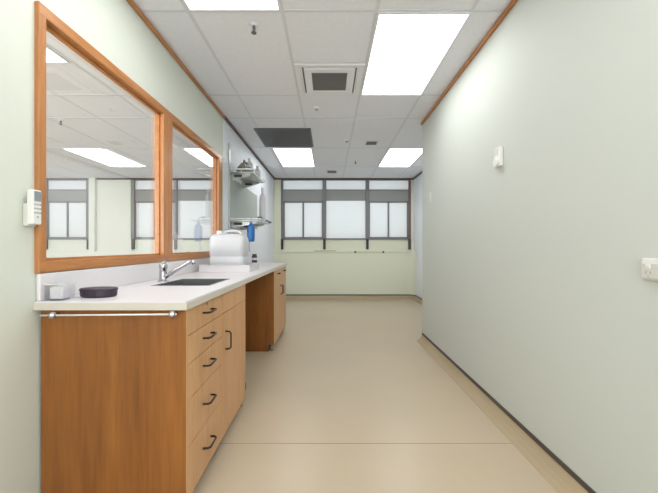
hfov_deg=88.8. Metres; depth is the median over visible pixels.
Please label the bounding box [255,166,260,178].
bottle
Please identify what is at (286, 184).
blind
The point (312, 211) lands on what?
blind
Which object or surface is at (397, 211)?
blind
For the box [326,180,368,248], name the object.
window
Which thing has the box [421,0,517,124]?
trim
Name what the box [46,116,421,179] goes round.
trim
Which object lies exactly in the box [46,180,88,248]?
window
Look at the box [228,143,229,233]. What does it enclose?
upright
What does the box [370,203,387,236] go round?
blind
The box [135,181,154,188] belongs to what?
blind
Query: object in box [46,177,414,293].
wall
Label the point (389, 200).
window
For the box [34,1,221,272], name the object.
window
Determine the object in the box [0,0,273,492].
wall
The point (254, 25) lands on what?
sprinkler
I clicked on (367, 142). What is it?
ceiling vent
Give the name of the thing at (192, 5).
recessed light
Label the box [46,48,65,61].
diffuser
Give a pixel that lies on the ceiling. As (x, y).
(260, 63)
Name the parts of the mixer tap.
spout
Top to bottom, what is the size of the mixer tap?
0.148 m
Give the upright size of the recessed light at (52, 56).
0.010 m
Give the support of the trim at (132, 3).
attached to the wall at (113, 28)
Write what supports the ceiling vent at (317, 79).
in the ceiling
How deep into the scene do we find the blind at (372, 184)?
7.57 m
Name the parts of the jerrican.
handle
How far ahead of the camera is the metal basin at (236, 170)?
4.21 m
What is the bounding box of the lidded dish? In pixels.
[79,286,117,297]
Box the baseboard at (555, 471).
[286,294,595,492]
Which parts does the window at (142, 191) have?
post, transom panel, post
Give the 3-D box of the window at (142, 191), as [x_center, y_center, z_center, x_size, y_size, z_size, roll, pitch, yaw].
[-3.922,-0.718,7.560,1.035,1.565,0.080,0,0,0]
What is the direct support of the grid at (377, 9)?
attached to the ceiling
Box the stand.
[237,160,250,167]
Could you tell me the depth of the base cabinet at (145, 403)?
1.43 m
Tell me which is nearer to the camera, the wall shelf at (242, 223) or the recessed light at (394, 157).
the wall shelf at (242, 223)
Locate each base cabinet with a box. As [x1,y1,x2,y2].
[41,284,245,492]
[245,266,286,350]
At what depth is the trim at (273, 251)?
7.43 m
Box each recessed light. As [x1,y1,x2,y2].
[46,46,69,62]
[62,148,142,166]
[182,148,212,166]
[183,0,280,10]
[272,148,314,166]
[361,12,471,94]
[378,148,421,166]
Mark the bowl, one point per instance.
(83, 293)
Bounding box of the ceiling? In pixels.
[46,0,511,177]
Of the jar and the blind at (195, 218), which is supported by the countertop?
the jar
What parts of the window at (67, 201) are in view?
post, transom panel, post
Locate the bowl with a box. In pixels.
[80,290,117,297]
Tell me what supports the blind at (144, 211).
attached to the window at (142, 191)
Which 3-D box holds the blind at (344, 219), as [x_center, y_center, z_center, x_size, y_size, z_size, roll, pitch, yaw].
[0.379,-0.610,7.566,0.906,0.850,0.006,0,0,0]
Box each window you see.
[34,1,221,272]
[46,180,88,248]
[131,180,177,248]
[177,180,212,239]
[281,180,325,248]
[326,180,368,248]
[369,180,410,248]
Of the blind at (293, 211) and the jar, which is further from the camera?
the blind at (293, 211)
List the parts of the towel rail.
knob, rod, knob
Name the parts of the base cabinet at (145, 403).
panel, drawer, drawer, drawer, drawer, drawer, handle, handle, handle, handle, handle, handle, door, drawer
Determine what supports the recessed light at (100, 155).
in the ceiling
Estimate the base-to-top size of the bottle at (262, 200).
0.470 m
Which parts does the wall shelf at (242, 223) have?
rim rail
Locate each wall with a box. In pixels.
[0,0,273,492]
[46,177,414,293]
[414,174,421,297]
[422,0,657,492]
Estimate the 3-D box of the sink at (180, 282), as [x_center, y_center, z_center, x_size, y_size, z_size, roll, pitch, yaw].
[-0.870,0.310,2.172,0.342,0.164,0.424,0,0,0]
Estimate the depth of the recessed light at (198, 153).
5.63 m
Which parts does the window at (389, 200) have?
transom panel, post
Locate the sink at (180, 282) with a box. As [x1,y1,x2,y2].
[151,279,228,285]
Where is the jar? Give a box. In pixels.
[252,254,256,262]
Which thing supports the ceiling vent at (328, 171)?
in the ceiling
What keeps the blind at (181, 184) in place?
attached to the window at (195, 197)
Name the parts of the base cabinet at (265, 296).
panel, drawer, door, drawer, door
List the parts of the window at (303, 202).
post, transom panel, post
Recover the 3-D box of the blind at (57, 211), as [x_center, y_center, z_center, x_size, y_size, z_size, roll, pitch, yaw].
[-6.096,-0.600,7.566,0.400,0.770,0.006,0,0,0]
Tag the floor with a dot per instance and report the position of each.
(338, 370)
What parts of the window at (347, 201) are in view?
transom panel, post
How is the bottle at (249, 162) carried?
on the wall shelf at (248, 179)
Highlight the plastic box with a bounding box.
[43,282,75,298]
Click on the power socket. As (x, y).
(649, 265)
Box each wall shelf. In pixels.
[230,168,264,187]
[230,218,269,229]
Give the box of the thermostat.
[493,146,502,167]
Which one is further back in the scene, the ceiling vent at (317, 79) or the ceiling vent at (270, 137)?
the ceiling vent at (270, 137)
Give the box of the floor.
[192,299,557,492]
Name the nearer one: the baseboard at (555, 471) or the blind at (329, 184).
the baseboard at (555, 471)
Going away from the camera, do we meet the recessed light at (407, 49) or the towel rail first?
the towel rail
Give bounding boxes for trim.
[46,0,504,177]
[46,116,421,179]
[126,0,224,117]
[273,251,413,251]
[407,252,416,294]
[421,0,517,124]
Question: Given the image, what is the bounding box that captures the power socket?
[642,258,657,280]
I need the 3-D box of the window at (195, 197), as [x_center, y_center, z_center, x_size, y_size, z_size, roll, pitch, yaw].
[-2.947,-0.718,7.560,0.995,1.565,0.080,0,0,0]
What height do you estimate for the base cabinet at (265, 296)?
0.893 m
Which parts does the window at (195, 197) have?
transom panel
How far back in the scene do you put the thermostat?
2.23 m
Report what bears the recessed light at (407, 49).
in the ceiling
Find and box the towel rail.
[40,311,176,318]
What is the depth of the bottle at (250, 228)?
4.03 m
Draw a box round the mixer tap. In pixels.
[158,259,195,281]
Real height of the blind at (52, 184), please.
0.215 m
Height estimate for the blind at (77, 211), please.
0.770 m
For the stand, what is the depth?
4.26 m
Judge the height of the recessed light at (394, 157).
0.010 m
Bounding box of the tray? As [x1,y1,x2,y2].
[198,263,258,271]
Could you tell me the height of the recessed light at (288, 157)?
0.010 m
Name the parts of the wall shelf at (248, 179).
rim rail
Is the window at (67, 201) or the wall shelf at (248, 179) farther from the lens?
the window at (67, 201)
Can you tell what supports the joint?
attached to the floor
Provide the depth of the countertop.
1.72 m
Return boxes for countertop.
[33,258,286,309]
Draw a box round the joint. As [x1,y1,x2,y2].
[220,443,511,443]
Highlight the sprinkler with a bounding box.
[249,22,257,34]
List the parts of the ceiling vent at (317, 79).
frame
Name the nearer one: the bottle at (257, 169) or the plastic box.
the plastic box
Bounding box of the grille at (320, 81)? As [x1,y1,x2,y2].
[312,73,346,89]
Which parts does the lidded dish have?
lid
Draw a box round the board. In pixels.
[230,177,257,228]
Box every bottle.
[247,158,252,167]
[247,217,254,251]
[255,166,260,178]
[259,188,265,221]
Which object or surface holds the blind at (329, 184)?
attached to the window at (347, 201)
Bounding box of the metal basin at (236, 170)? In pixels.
[236,170,252,171]
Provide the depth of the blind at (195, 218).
7.57 m
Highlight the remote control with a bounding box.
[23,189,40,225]
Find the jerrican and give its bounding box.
[210,230,248,264]
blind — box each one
[49,181,85,188]
[49,203,66,236]
[69,203,85,236]
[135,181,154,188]
[136,203,153,236]
[178,181,212,188]
[178,201,212,237]
[283,181,322,188]
[285,203,301,236]
[304,203,321,236]
[326,181,364,188]
[326,201,364,237]
[369,181,407,188]
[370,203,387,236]
[389,203,406,236]
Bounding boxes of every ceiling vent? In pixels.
[254,128,313,146]
[294,63,364,95]
[326,170,336,172]
[364,140,378,145]
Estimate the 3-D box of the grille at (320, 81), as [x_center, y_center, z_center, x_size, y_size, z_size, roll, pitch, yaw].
[0.004,-1.516,3.091,0.312,0.011,0.325,0,0,0]
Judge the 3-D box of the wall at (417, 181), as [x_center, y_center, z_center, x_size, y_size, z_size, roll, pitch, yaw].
[1.925,-0.185,6.000,0.050,2.690,3.700,0,0,0]
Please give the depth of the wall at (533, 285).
1.70 m
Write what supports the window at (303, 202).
in the wall at (307, 272)
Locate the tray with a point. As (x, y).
(251, 267)
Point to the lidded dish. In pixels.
(102, 291)
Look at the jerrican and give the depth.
3.07 m

